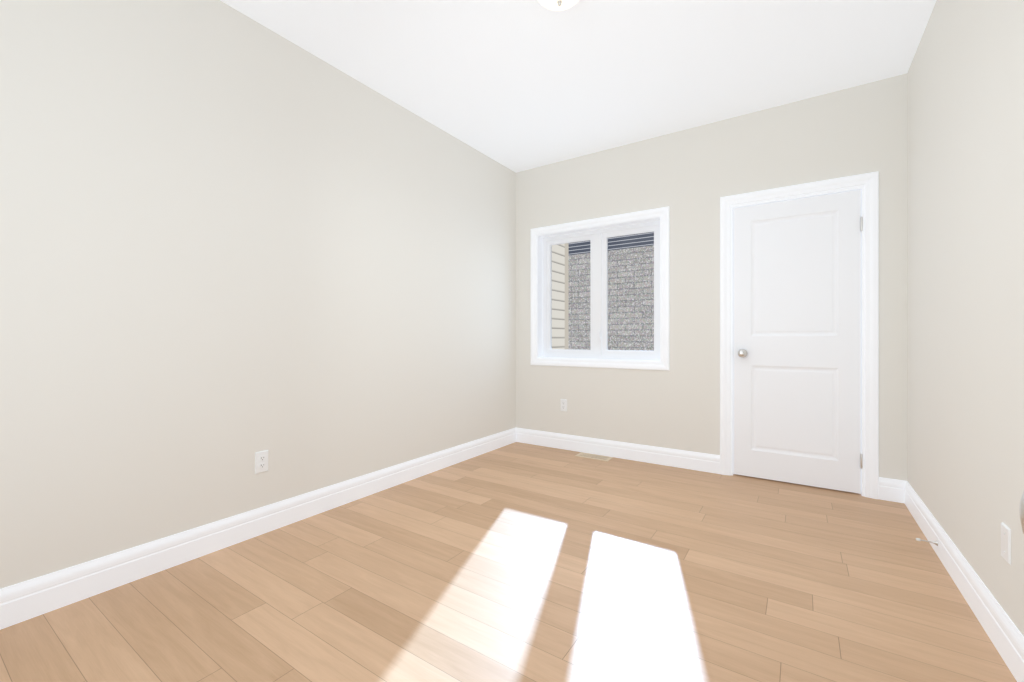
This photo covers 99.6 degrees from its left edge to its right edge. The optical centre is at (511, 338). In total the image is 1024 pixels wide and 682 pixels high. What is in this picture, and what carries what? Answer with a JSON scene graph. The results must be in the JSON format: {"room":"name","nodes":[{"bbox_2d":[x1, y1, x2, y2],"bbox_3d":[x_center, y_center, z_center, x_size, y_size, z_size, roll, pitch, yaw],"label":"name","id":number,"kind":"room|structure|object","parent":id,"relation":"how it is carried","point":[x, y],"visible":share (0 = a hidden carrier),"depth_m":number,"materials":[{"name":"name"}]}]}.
{"room":"empty bedroom","nodes":[
{"label":"empty bedroom","id":0,"kind":"room"},
{"bbox_2d":[0,0,515,588],"bbox_3d":[-1.188,-0.320,2.704,0.150,2.740,4.500,0,0,34],"label":"wall","id":1,"kind":"structure","parent":0,"point":[232,240],"depth_m":2.13,"materials":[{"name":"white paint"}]},
{"bbox_2d":[0,428,515,629],"bbox_3d":[-1.120,0.980,2.658,0.015,0.141,4.200,0,0,34],"label":"baseboard","id":2,"kind":"structure","parent":1,"relation":"attached to","point":[30,599],"depth_m":2.08,"materials":[{"name":"white paint"}]},
{"bbox_2d":[255,450,267,473],"bbox_3d":[-1.344,0.665,2.327,0.008,0.115,0.070,0,0,34],"label":"electrical outlet","id":3,"kind":"object","parent":1,"relation":"attached to","point":[261,461],"visible":1,"depth_m":2.32,"materials":[{"name":"white plastic"}]},
{"bbox_2d":[0,442,1016,681],"bbox_3d":[0.114,1.100,1.835,3.280,0.100,4.500,0,0,34],"label":"floor","id":4,"kind":"structure","parent":0,"point":[518,562],"depth_m":1.76,"materials":[{"name":"brown wood"}]},
{"bbox_2d":[575,452,612,460],"bbox_3d":[0.725,1.048,3.829,0.305,0.004,0.140,0,0,34],"label":"floor vent","id":5,"kind":"object","parent":4,"relation":"in","point":[594,456],"visible":1,"depth_m":3.83,"materials":[{"name":"beige"}]},
{"bbox_2d":[220,0,935,171],"bbox_3d":[0.114,-1.740,1.835,3.280,0.100,4.500,0,0,34],"label":"ceiling","id":6,"kind":"structure","parent":0,"point":[517,85],"depth_m":2.60,"materials":[{"name":"white paint"}]},
{"bbox_2d":[538,0,578,10],"bbox_3d":[0.225,-1.629,2.038,0.274,0.123,0.274,0,0,34],"label":"flush-mount light","id":7,"kind":"object","parent":6,"relation":"attached to","point":[557,5],"visible":1,"depth_m":2.06,"materials":[{"name":"white glass"}]},
{"bbox_2d":[516,73,906,480],"bbox_3d":[1.320,-0.320,3.645,2.980,2.740,0.150,0,0,34],"label":"wall","id":8,"kind":"structure","parent":0,"point":[689,177],"depth_m":3.45,"materials":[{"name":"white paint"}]},
{"bbox_2d":[561,399,566,411],"bbox_3d":[0.490,0.635,4.103,0.070,0.115,0.008,0,0,34],"label":"electrical outlet","id":9,"kind":"object","parent":8,"relation":"attached to","point":[563,404],"visible":1,"depth_m":4.10,"materials":[{"name":"white plastic"}]},
{"bbox_2d":[531,206,668,370],"bbox_3d":[0.785,-0.410,3.996,1.330,1.350,0.180,0,0,34],"label":"window","id":10,"kind":"structure","parent":8,"relation":"in","point":[598,239],"depth_m":4.00,"materials":[{"name":"white plastic"}]},
{"bbox_2d":[551,233,653,350],"bbox_3d":[0.818,-0.410,4.045,1.029,1.049,0.004,0,0,34],"label":"window panel","id":11,"kind":"object","parent":10,"relation":"attached to","point":[608,289],"visible":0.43,"depth_m":3.97,"materials":[{"name":"clear glass"}]},
{"bbox_2d":[516,428,905,502],"bbox_3d":[1.274,0.980,3.576,2.980,0.141,0.015,0,0,34],"label":"baseboard","id":12,"kind":"structure","parent":8,"relation":"attached to","point":[893,490],"depth_m":3.68,"materials":[{"name":"white paint"}]},
{"bbox_2d":[733,190,862,493],"bbox_3d":[2.026,0.022,3.112,0.774,2.032,0.177,0,0,34],"label":"closet door","id":13,"kind":"structure","parent":8,"relation":"in","point":[796,341],"depth_m":3.08,"materials":[{"name":"white paint"}]},
{"bbox_2d":[720,171,878,498],"bbox_3d":[2.045,-0.020,3.150,0.942,2.140,0.170,0,0,34],"label":"door frame","id":14,"kind":"structure","parent":8,"relation":"attached to","point":[870,181],"depth_m":2.89,"materials":[{"name":"white paint"}]},
{"bbox_2d":[907,0,1023,635],"bbox_3d":[1.415,-0.320,0.967,0.150,2.740,4.500,0,0,34],"label":"wall","id":15,"kind":"structure","parent":0,"point":[965,276],"depth_m":1.73,"materials":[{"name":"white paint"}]},
{"bbox_2d":[905,481,1023,681],"bbox_3d":[1.796,0.980,1.687,0.015,0.141,2.580,0,0,34],"label":"baseboard","id":16,"kind":"structure","parent":15,"relation":"attached to","point":[1004,634],"depth_m":1.65,"materials":[{"name":"white paint"}]},
{"bbox_2d":[916,538,937,545],"bbox_3d":[2.024,0.990,2.112,0.078,0.025,0.026,0,0,34],"label":"doorstop","id":17,"kind":"object","parent":16,"relation":"attached to","point":[934,542],"visible":1,"depth_m":2.10,"materials":[{"name":"silver metal"}]},
{"bbox_2d":[1001,522,1010,564],"bbox_3d":[1.627,0.675,1.427,0.007,0.115,0.070,0,0,34],"label":"outlet","id":18,"kind":"object","parent":15,"relation":"attached to","point":[1005,542],"visible":0.98,"depth_m":1.42,"materials":[{"name":"white plastic"}]},
{"bbox_2d":[1019,491,1023,532],"bbox_3d":[0.685,0.022,0.390,0.825,2.032,0.177,0,0,-31],"label":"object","id":19,"kind":"structure","parent":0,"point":[1021,510],"depth_m":0.28,"materials":[{"name":"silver metal"}]},
{"label":"outside","id":20,"kind":"structure","parent":0,"visible":0},
{"bbox_2d":[552,232,653,350],"bbox_3d":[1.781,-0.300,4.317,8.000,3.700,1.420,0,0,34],"label":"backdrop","id":21,"kind":"structure","parent":20,"point":[624,285],"depth_m":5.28,"materials":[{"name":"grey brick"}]}
]}

